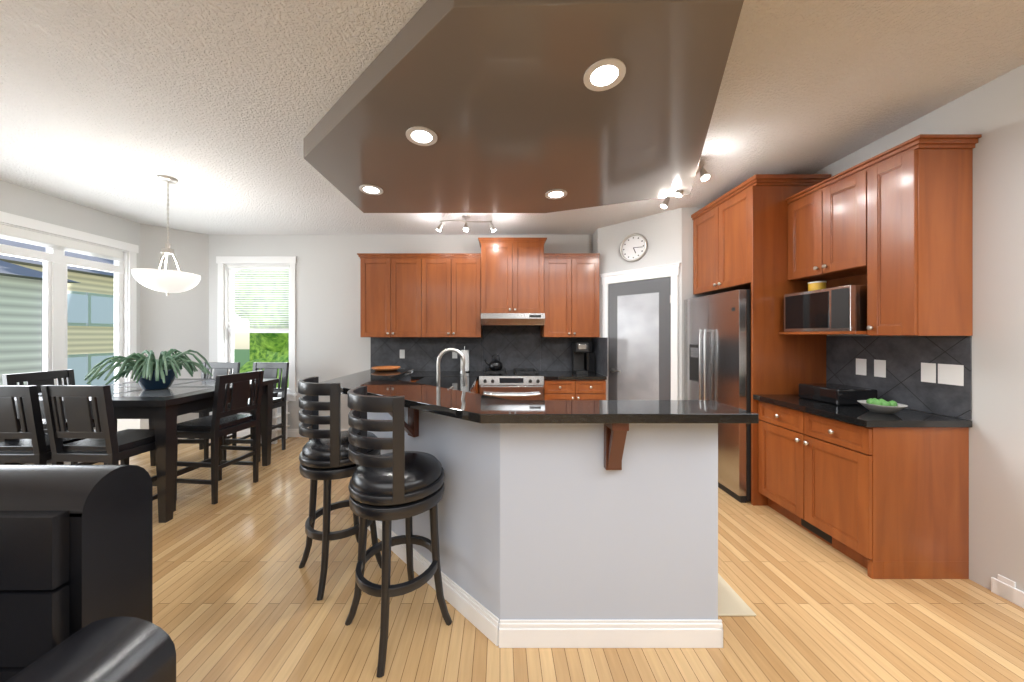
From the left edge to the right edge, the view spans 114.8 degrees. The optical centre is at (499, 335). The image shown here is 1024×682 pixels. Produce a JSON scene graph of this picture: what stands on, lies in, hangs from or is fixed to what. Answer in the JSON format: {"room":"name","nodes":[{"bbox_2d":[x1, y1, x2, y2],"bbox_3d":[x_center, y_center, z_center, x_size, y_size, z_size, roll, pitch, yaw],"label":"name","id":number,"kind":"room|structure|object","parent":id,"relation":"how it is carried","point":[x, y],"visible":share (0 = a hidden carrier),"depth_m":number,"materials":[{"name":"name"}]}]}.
{"room":"dining room and kitchen","nodes":[
{"label":"dining room and kitchen","id":0,"kind":"room"},
{"bbox_2d":[0,180,139,464],"bbox_3d":[-4.510,0.000,0.225,0.120,2.780,7.650,0,0,0],"label":"wall","id":1,"kind":"structure","parent":0,"point":[15,199],"depth_m":3.42,"materials":[{"name":"grey paint"}]},
{"bbox_2d":[0,211,138,384],"bbox_3d":[-4.486,-0.115,2.610,0.168,1.980,2.810,0,0,0],"label":"window","id":2,"kind":"structure","parent":1,"relation":"in","point":[56,262],"depth_m":3.37,"materials":[{"name":"white wood"}]},
{"bbox_2d":[0,224,121,261],"bbox_3d":[-4.465,-0.934,2.610,0.031,0.122,2.500,0,0,0],"label":"window blind","id":3,"kind":"object","parent":2,"relation":"attached to","point":[31,237],"visible":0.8,"depth_m":3.29,"materials":[{"name":"white plastic"}]},
{"bbox_2d":[140,223,208,428],"bbox_3d":[-4.285,0.000,4.335,0.170,2.780,0.806,0,0,45],"label":"wall","id":4,"kind":"structure","parent":0,"point":[179,321],"depth_m":4.28,"materials":[{"name":"grey paint"}]},
{"bbox_2d":[64,429,1023,607],"bbox_3d":[-0.850,1.335,0.450,7.200,0.110,8.100,0,0,0],"label":"baseboard","id":5,"kind":"structure","parent":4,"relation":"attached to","point":[1004,588],"depth_m":1.74,"materials":[{"name":"white wood"}]},
{"bbox_2d":[209,235,591,428],"bbox_3d":[-0.600,0.000,4.560,6.800,2.780,0.120,0,0,0],"label":"wall","id":6,"kind":"structure","parent":0,"point":[331,343],"depth_m":4.50,"materials":[{"name":"grey paint"}]},
{"bbox_2d":[216,256,296,400],"bbox_3d":[-3.335,-0.095,4.536,1.100,1.980,0.168,0,0,0],"label":"window","id":7,"kind":"structure","parent":6,"relation":"in","point":[225,344],"depth_m":4.48,"materials":[{"name":"white"}]},
{"bbox_2d":[227,265,289,329],"bbox_3d":[-3.335,-0.530,4.529,0.850,0.891,0.033,0,0,0],"label":"window blind","id":8,"kind":"object","parent":7,"relation":"attached to","point":[258,272],"visible":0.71,"depth_m":4.53,"materials":[{"name":"white plastic"}]},
{"bbox_2d":[357,254,428,336],"bbox_3d":[-1.352,-0.490,4.322,0.835,1.020,0.353,0,0,0],"label":"upper cabinet","id":9,"kind":"object","parent":6,"relation":"attached to","point":[394,288],"depth_m":4.15,"materials":[{"name":"brown wood"}]},
{"bbox_2d":[429,254,482,336],"bbox_3d":[-0.649,-0.490,4.322,0.816,1.020,0.353,0,0,0],"label":"upper cabinet","id":10,"kind":"object","parent":6,"relation":"attached to","point":[429,294],"depth_m":4.15,"materials":[{"name":"brown wood"}]},
{"bbox_2d":[371,326,590,370],"bbox_3d":[-0.253,0.101,4.495,3.043,0.758,0.009,0,0,0],"label":"backsplash","id":11,"kind":"structure","parent":6,"relation":"attached to","point":[513,347],"depth_m":4.49,"materials":[{"name":"tile"}]},
{"bbox_2d":[400,350,404,357],"bbox_3d":[-1.340,0.250,4.488,0.070,0.120,0.003,0,0,0],"label":"electrical outlet plate","id":12,"kind":"object","parent":11,"relation":"attached to","point":[402,352],"depth_m":4.49,"materials":[{"name":"white plastic"}]},
{"bbox_2d":[481,238,544,312],"bbox_3d":[0.157,-0.735,4.306,0.795,0.910,0.383,0,0,0],"label":"upper cabinet","id":13,"kind":"object","parent":6,"relation":"attached to","point":[512,269],"depth_m":4.12,"materials":[{"name":"brown wood"}]},
{"bbox_2d":[481,313,544,325],"bbox_3d":[0.158,-0.203,4.242,0.785,0.145,0.491,0,0,0],"label":"range hood","id":14,"kind":"object","parent":13,"relation":"attached to","point":[512,319],"visible":1,"depth_m":4.01,"materials":[{"name":"silver metal"}]},
{"bbox_2d":[541,254,599,336],"bbox_3d":[0.908,-0.490,4.322,0.708,1.020,0.353,0,0,0],"label":"upper cabinet","id":15,"kind":"object","parent":6,"relation":"attached to","point":[571,280],"depth_m":4.15,"materials":[{"name":"brown wood"}]},
{"bbox_2d":[591,337,607,375],"bbox_3d":[1.263,0.251,4.165,0.010,0.458,0.610,0,0,0],"label":"backsplash","id":16,"kind":"structure","parent":6,"relation":"attached to","point":[599,345],"depth_m":4.10,"materials":[{"name":"tile"}]},
{"bbox_2d":[0,0,1023,234],"bbox_3d":[0.375,-1.440,0.450,10.250,0.100,8.700,0,0,0],"label":"ceiling","id":17,"kind":"structure","parent":0,"point":[218,110],"depth_m":1.89,"materials":[{"name":"white paint"}]},
{"bbox_2d":[131,175,200,295],"bbox_3d":[-2.930,-0.872,2.890,0.430,1.034,0.430,0,0,0],"label":"pendant light","id":18,"kind":"object","parent":17,"relation":"hanging from","point":[167,282],"visible":1,"depth_m":2.82,"materials":[{"name":"white glass"}]},
{"bbox_2d":[436,214,495,231],"bbox_3d":[-0.390,-1.296,3.785,0.689,0.186,0.110,0,0,0],"label":"track light","id":19,"kind":"object","parent":17,"relation":"attached to","point":[466,217],"visible":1,"depth_m":3.77,"materials":[{"name":"silver metal"}]},
{"bbox_2d":[303,0,743,212],"bbox_3d":[0.146,-1.319,2.281,3.071,0.139,2.122,0,0,0],"label":"ceiling","id":20,"kind":"structure","parent":17,"relation":"attached to","point":[507,106],"depth_m":1.81,"materials":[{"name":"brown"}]},
{"bbox_2d":[359,184,382,194],"bbox_3d":[-1.100,-1.247,2.800,0.193,0.006,0.193,0,0,-45],"label":"recessed light","id":21,"kind":"object","parent":20,"relation":"in","point":[366,188],"depth_m":2.79,"materials":[{"name":"white glass"}]},
{"bbox_2d":[406,126,436,145],"bbox_3d":[-0.490,-1.247,2.050,0.193,0.006,0.193,0,0,-45],"label":"recessed light","id":22,"kind":"object","parent":20,"relation":"in","point":[418,135],"depth_m":2.04,"materials":[{"name":"white glass"}]},
{"bbox_2d":[545,189,566,198],"bbox_3d":[0.495,-1.247,2.890,0.193,0.006,0.193,0,0,-45],"label":"recessed light","id":23,"kind":"object","parent":20,"relation":"in","point":[557,193],"depth_m":2.88,"materials":[{"name":"white glass"}]},
{"bbox_2d":[583,58,625,90],"bbox_3d":[0.500,-1.247,1.570,0.193,0.006,0.193,0,0,-45],"label":"recessed light","id":24,"kind":"object","parent":20,"relation":"in","point":[604,74],"depth_m":1.56,"materials":[{"name":"white glass"}]},
{"bbox_2d":[661,197,669,207],"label":"track light","id":25,"kind":"object","parent":17,"relation":"attached to","point":[665,203],"depth_m":3.06,"materials":[{"name":"silver metal"}]},
{"bbox_2d":[675,190,682,196],"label":"track light","id":26,"kind":"object","parent":17,"relation":"attached to","point":[678,193],"depth_m":2.82,"materials":[{"name":"silver metal"}]},
{"bbox_2d":[696,164,709,180],"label":"track light","id":27,"kind":"object","parent":17,"relation":"attached to","point":[704,175],"depth_m":2.53,"materials":[{"name":"silver metal"}]},
{"bbox_2d":[92,437,1023,681],"bbox_3d":[0.375,1.440,0.450,10.250,0.100,8.700,0,0,0],"label":"floor","id":28,"kind":"structure","parent":0,"point":[235,589],"depth_m":1.62,"materials":[{"name":"brown wood"}]},
{"bbox_2d":[0,385,106,464],"bbox_3d":[-3.300,0.860,2.380,0.440,1.060,0.480,0,0,0],"label":"dining chair","id":29,"kind":"object","parent":28,"relation":"on","point":[30,443],"visible":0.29,"depth_m":2.18,"materials":[{"name":"black wood"}]},
{"bbox_2d":[2,369,116,464],"bbox_3d":[-3.990,0.860,3.000,0.480,1.060,0.440,0,0,0],"label":"dining chair","id":30,"kind":"object","parent":28,"relation":"on","point":[39,379],"visible":0.27,"depth_m":2.98,"materials":[{"name":"black wood"}]},
{"bbox_2d":[0,465,175,681],"bbox_3d":[-1.565,0.890,0.593,1.410,1.000,0.945,0,0,0],"label":"sofa","id":31,"kind":"object","parent":28,"relation":"on","point":[76,573],"visible":1,"depth_m":0.87,"materials":[{"name":"black leather"}]},
{"bbox_2d":[41,385,176,511],"bbox_3d":[-2.801,0.860,2.390,0.440,1.060,0.480,0,0,3],"label":"dining chair","id":32,"kind":"object","parent":28,"relation":"on","point":[106,442],"visible":0.48,"depth_m":2.19,"materials":[{"name":"black wood"}]},
{"bbox_2d":[0,379,278,522],"bbox_3d":[-3.105,0.929,2.990,1.350,0.922,1.220,0,0,0],"label":"dining table","id":33,"kind":"object","parent":28,"relation":"on","point":[161,410],"visible":0.58,"depth_m":2.48,"materials":[{"name":"black wood"}]},
{"bbox_2d":[84,349,212,389],"bbox_3d":[-2.986,0.293,2.877,0.796,0.349,0.806,0,0,0],"label":"potted plant","id":34,"kind":"object","parent":33,"relation":"on","point":[150,371],"visible":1,"depth_m":2.76,"materials":[{"name":"green plant"}]},
{"bbox_2d":[178,362,239,459],"bbox_3d":[-3.450,0.860,3.835,0.440,1.060,0.480,0,0,0],"label":"dining chair","id":35,"kind":"object","parent":28,"relation":"on","point":[220,368],"visible":0.19,"depth_m":4.02,"materials":[{"name":"black wood"}]},
{"bbox_2d":[176,370,263,504],"bbox_3d":[-2.510,0.860,2.928,0.480,1.060,0.440,0,0,6],"label":"dining chair","id":36,"kind":"object","parent":28,"relation":"on","point":[217,425],"visible":0.85,"depth_m":2.84,"materials":[{"name":"black wood"}]},
{"bbox_2d":[222,362,288,461],"bbox_3d":[-2.849,0.860,3.835,0.440,1.060,0.480,0,0,4],"label":"dining chair","id":37,"kind":"object","parent":28,"relation":"on","point":[270,369],"visible":0.58,"depth_m":3.98,"materials":[{"name":"black wood"}]},
{"bbox_2d":[271,392,289,443],"bbox_3d":[-3.020,1.069,4.320,0.320,0.641,0.280,0,0,0],"label":"plant stand","id":38,"kind":"object","parent":28,"relation":"on","point":[276,418],"visible":0.19,"depth_m":4.28,"materials":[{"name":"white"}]},
{"bbox_2d":[298,376,381,600],"bbox_3d":[-0.951,0.826,1.969,0.444,1.142,0.447,0,0,45],"label":"bar stool","id":39,"kind":"object","parent":28,"relation":"on","point":[323,455],"visible":0.81,"depth_m":1.78,"materials":[{"name":"black wood"}]},
{"bbox_2d":[345,386,451,677],"bbox_3d":[-0.491,0.826,1.584,0.444,1.142,0.447,0,0,45],"label":"bar stool","id":40,"kind":"object","parent":28,"relation":"on","point":[397,483],"visible":1,"depth_m":1.41,"materials":[{"name":"black wood"}]},
{"bbox_2d":[367,425,502,647],"bbox_3d":[-0.503,0.875,2.328,0.994,1.030,1.744,0,0,0],"label":"kitchen island","id":41,"kind":"object","parent":28,"relation":"on","point":[470,509],"depth_m":1.62,"materials":[{"name":"grey paint"}]},
{"bbox_2d":[419,379,478,393],"bbox_3d":[-0.663,0.955,4.183,0.816,0.870,0.628,0,0,0],"label":"base cabinet","id":42,"kind":"object","parent":28,"relation":"on","point":[477,382],"depth_m":3.87,"materials":[{"name":"brown wood"}]},
{"bbox_2d":[411,371,480,378],"bbox_3d":[-1.012,0.499,4.172,1.524,0.038,0.635,0,0,0],"label":"countertop","id":43,"kind":"structure","parent":42,"relation":"on","point":[417,374],"depth_m":4.06,"materials":[{"name":"black stone"}]},
{"bbox_2d":[459,346,469,371],"bbox_3d":[-0.470,0.309,4.370,0.150,0.339,0.150,0,0,0],"label":"paper towel","id":44,"kind":"object","parent":43,"relation":"on","point":[465,353],"visible":0.81,"depth_m":4.33,"materials":[{"name":"white paper"}]},
{"bbox_2d":[479,368,543,399],"bbox_3d":[0.135,0.916,4.133,0.760,0.947,0.711,0,0,0],"label":"range","id":45,"kind":"object","parent":28,"relation":"on","point":[521,383],"visible":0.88,"depth_m":3.84,"materials":[{"name":"silver metal"}]},
{"bbox_2d":[484,354,502,369],"bbox_3d":[-0.086,0.341,4.320,0.247,0.204,0.184,0,0,0],"label":"kettle","id":46,"kind":"object","parent":45,"relation":"on","point":[495,364],"visible":1,"depth_m":4.26,"materials":[{"name":"black metal"}]},
{"bbox_2d":[544,379,606,399],"bbox_3d":[0.889,0.955,4.183,0.730,0.870,0.628,0,0,0],"label":"base cabinet","id":47,"kind":"object","parent":28,"relation":"on","point":[564,385],"depth_m":3.87,"materials":[{"name":"brown wood"}]},
{"bbox_2d":[539,371,606,378],"bbox_3d":[0.888,0.499,4.172,0.735,0.038,0.635,0,0,0],"label":"countertop","id":48,"kind":"structure","parent":47,"relation":"on","point":[547,374],"depth_m":3.95,"materials":[{"name":"black stone"}]},
{"bbox_2d":[572,342,594,373],"bbox_3d":[1.100,0.284,4.274,0.270,0.389,0.292,0,0,0],"label":"coffee maker","id":49,"kind":"object","parent":48,"relation":"on","point":[583,360],"visible":1,"depth_m":4.24,"materials":[{"name":"black plastic"}]},
{"bbox_2d":[503,425,722,647],"bbox_3d":[0.487,0.875,2.328,0.986,1.030,1.744,0,0,0],"label":"kitchen island","id":50,"kind":"object","parent":28,"relation":"on","point":[577,523],"depth_m":1.47,"materials":[{"name":"grey paint"}]},
{"bbox_2d":[319,369,758,424],"bbox_3d":[-0.090,0.339,2.270,2.300,0.039,1.860,0,0,0],"label":"countertop","id":51,"kind":"structure","parent":50,"relation":"on","point":[426,403],"depth_m":1.50,"materials":[{"name":"black stone"}]},
{"bbox_2d":[372,366,400,370],"bbox_3d":[-1.050,0.304,3.020,0.260,0.030,0.260,0,0,0],"label":"plate","id":52,"kind":"object","parent":51,"relation":"on","point":[385,368],"visible":1,"depth_m":2.95,"materials":[{"name":"brown wood"}]},
{"bbox_2d":[437,348,467,388],"bbox_3d":[-0.330,0.281,2.210,0.222,0.396,0.052,0,0,0],"label":"faucet","id":53,"kind":"object","parent":51,"relation":"on","point":[461,355],"visible":0.77,"depth_m":2.20,"materials":[{"name":"silver metal"}]},
{"bbox_2d":[684,289,750,502],"bbox_3d":[2.285,0.502,3.123,0.731,1.775,0.824,0,0,0],"label":"refrigerator","id":54,"kind":"object","parent":28,"relation":"on","point":[717,347],"visible":0.42,"depth_m":2.88,"materials":[{"name":"silver metal"}]},
{"bbox_2d":[718,573,755,615],"bbox_3d":[1.135,1.385,1.985,0.270,0.009,0.730,0,0,0],"label":"kitchen mat","id":55,"kind":"object","parent":28,"relation":"on","point":[731,602],"visible":0.25,"depth_m":1.69,"materials":[{"name":"beige fabric"}]},
{"bbox_2d":[755,402,790,519],"bbox_3d":[2.393,0.955,2.447,0.568,0.871,0.466,0,0,0],"label":"base cabinet","id":56,"kind":"object","parent":28,"relation":"on","point":[773,429],"depth_m":2.54,"materials":[{"name":"brown wood"}]},
{"bbox_2d":[791,410,968,578],"bbox_3d":[2.393,0.955,2.103,0.568,0.871,0.466,0,0,0],"label":"base cabinet","id":57,"kind":"object","parent":28,"relation":"on","point":[880,495],"depth_m":1.87,"materials":[{"name":"brown wood"}]},
{"bbox_2d":[751,394,971,429],"bbox_3d":[2.369,0.498,2.265,0.600,0.038,0.830,0,0,0],"label":"countertop","id":58,"kind":"structure","parent":57,"relation":"on","point":[858,415],"depth_m":1.97,"materials":[{"name":"black stone"}]},
{"bbox_2d":[799,383,877,404],"bbox_3d":[2.460,0.424,2.400,0.280,0.109,0.300,0,0,0],"label":"bread box","id":59,"kind":"object","parent":58,"relation":"on","point":[835,394],"visible":0.92,"depth_m":2.30,"materials":[{"name":"black metal"}]},
{"bbox_2d":[857,398,907,413],"bbox_3d":[2.400,0.440,2.060,0.210,0.079,0.210,0,0,0],"label":"succulent bowl","id":60,"kind":"object","parent":58,"relation":"on","point":[881,406],"visible":1,"depth_m":2.02,"materials":[{"name":"grey ceramic"}]},
{"bbox_2d":[592,208,707,399],"bbox_3d":[1.974,0.000,4.024,1.408,2.780,0.948,0,0,0],"label":"wall","id":61,"kind":"structure","parent":0,"point":[668,235],"depth_m":3.70,"materials":[{"name":"grey paint"}]},
{"bbox_2d":[619,233,647,261],"bbox_3d":[1.585,-1.050,3.900,0.330,0.330,0.045,0,0,45],"label":"wall clock","id":62,"kind":"object","parent":61,"relation":"attached to","point":[633,247],"visible":1,"depth_m":3.90,"materials":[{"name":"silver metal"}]},
{"bbox_2d":[600,262,680,399],"bbox_3d":[1.619,0.300,3.871,0.683,2.180,0.683,0,0,0],"label":"pantry door","id":63,"kind":"structure","parent":61,"relation":"in","point":[640,325],"depth_m":3.83,"materials":[{"name":"grey"}]},
{"bbox_2d":[813,77,998,589],"bbox_3d":[2.740,0.000,3.190,0.120,2.780,2.860,0,0,0],"label":"wall","id":64,"kind":"structure","parent":0,"point":[975,111],"depth_m":1.82,"materials":[{"name":"grey paint"}]},
{"bbox_2d":[692,206,712,294],"bbox_3d":[2.379,-0.845,3.293,0.597,0.810,0.474,0,0,0],"label":"upper cabinet","id":65,"kind":"object","parent":64,"relation":"attached to","point":[701,222],"depth_m":3.38,"materials":[{"name":"brown wood"}]},
{"bbox_2d":[711,182,826,293],"bbox_3d":[2.379,-0.845,2.941,0.597,0.810,0.474,0,0,0],"label":"upper cabinet","id":66,"kind":"object","parent":64,"relation":"attached to","point":[747,227],"depth_m":2.68,"materials":[{"name":"brown wood"}]},
{"bbox_2d":[783,190,842,281],"bbox_3d":[2.514,-0.766,2.505,0.327,0.630,0.351,0,0,0],"label":"upper cabinet","id":67,"kind":"object","parent":64,"relation":"attached to","point":[797,212],"depth_m":2.60,"materials":[{"name":"brown wood"}]},
{"bbox_2d":[811,166,866,277],"bbox_3d":[2.514,-0.766,2.276,0.327,0.630,0.351,0,0,0],"label":"upper cabinet","id":68,"kind":"object","parent":64,"relation":"attached to","point":[839,206],"depth_m":2.28,"materials":[{"name":"brown wood"}]},
{"bbox_2d":[826,336,971,419],"bbox_3d":[2.675,0.240,2.269,0.009,0.476,0.820,0,0,0],"label":"backsplash","id":69,"kind":"structure","parent":64,"relation":"attached to","point":[904,356],"depth_m":2.15,"materials":[{"name":"tile"}]},
{"bbox_2d":[856,358,865,374],"bbox_3d":[2.668,0.230,2.420,0.003,0.120,0.070,0,0,0],"label":"electrical outlet plate","id":70,"kind":"object","parent":69,"relation":"attached to","point":[860,363],"depth_m":2.42,"materials":[{"name":"white plastic"}]},
{"bbox_2d":[874,360,885,377],"bbox_3d":[2.668,0.230,2.300,0.003,0.120,0.070,0,0,0],"label":"electrical outlet plate","id":71,"kind":"object","parent":69,"relation":"attached to","point":[879,365],"depth_m":2.29,"materials":[{"name":"white plastic"}]},
{"bbox_2d":[921,363,963,385],"bbox_3d":[2.668,0.230,1.980,0.003,0.120,0.190,0,0,0],"label":"electrical outlet plate","id":72,"kind":"object","parent":69,"relation":"attached to","point":[949,374],"depth_m":1.97,"materials":[{"name":"white plastic"}]},
{"bbox_2d":[851,142,977,335],"bbox_3d":[2.514,-0.540,2.008,0.327,1.081,0.306,0,0,0],"label":"upper cabinet","id":73,"kind":"object","parent":64,"relation":"attached to","point":[917,275],"depth_m":1.86,"materials":[{"name":"brown wood"}]},
{"bbox_2d":[784,285,866,331],"bbox_3d":[2.465,-0.180,2.380,0.380,0.299,0.500,0,0,0],"label":"microwave","id":74,"kind":"object","parent":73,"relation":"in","point":[842,308],"visible":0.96,"depth_m":2.28,"materials":[{"name":"silver metal"}]},
{"bbox_2d":[808,281,826,290],"bbox_3d":[2.420,-0.370,2.500,0.104,0.079,0.104,0,0,0],"label":"jar","id":75,"kind":"object","parent":74,"relation":"on","point":[816,285],"visible":0.81,"depth_m":2.46,"materials":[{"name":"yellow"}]},
{"bbox_2d":[999,64,1023,591],"bbox_3d":[3.940,0.000,1.700,2.520,2.780,0.120,0,0,0],"label":"wall","id":76,"kind":"structure","parent":0,"point":[1011,324],"depth_m":1.72,"materials":[{"name":"grey paint"}]},
{"label":"outside","id":77,"kind":"structure","parent":0,"visible":0},
{"bbox_2d":[234,349,249,367],"bbox_3d":[-10.000,2.940,15.000,100.000,0.100,110.000,0,0,0],"label":"ground","id":78,"kind":"structure","parent":77,"point":[242,356],"depth_m":45.61,"materials":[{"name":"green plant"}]},
{"bbox_2d":[0,260,79,385],"bbox_3d":[-13.200,0.290,0.450,8.400,5.200,13.500,0,0,0],"label":"house","id":79,"kind":"structure","parent":78,"relation":"on","point":[21,319],"depth_m":6.57,"materials":[{"name":"green"}]},
{"bbox_2d":[0,238,113,385],"bbox_3d":[-17.750,-0.310,11.300,9.500,6.400,8.000,0,0,0],"label":"house","id":80,"kind":"structure","parent":78,"relation":"on","point":[90,320],"depth_m":10.72,"materials":[{"name":"beige"}]},
{"bbox_2d":[250,326,266,360],"bbox_3d":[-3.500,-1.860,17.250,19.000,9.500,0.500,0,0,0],"label":"tree","id":81,"kind":"object","parent":78,"relation":"on","point":[257,351],"depth_m":17.00,"materials":[{"name":"green plant"}]},
{"bbox_2d":[240,351,279,376],"bbox_3d":[-7.114,0.305,13.481,6.700,10.786,4.992,0,0,0],"label":"trees","id":82,"kind":"object","parent":78,"relation":"on","point":[271,356],"visible":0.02,"depth_m":12.51,"materials":[{"name":"green plant"}]},
{"bbox_2d":[234,269,288,387],"bbox_3d":[-3.529,-0.243,9.991,8.773,8.871,4.261,0,0,0],"label":"trees","id":83,"kind":"object","parent":78,"relation":"on","point":[276,342],"visible":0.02,"depth_m":8.42,"materials":[{"name":"green plant"}]}
]}

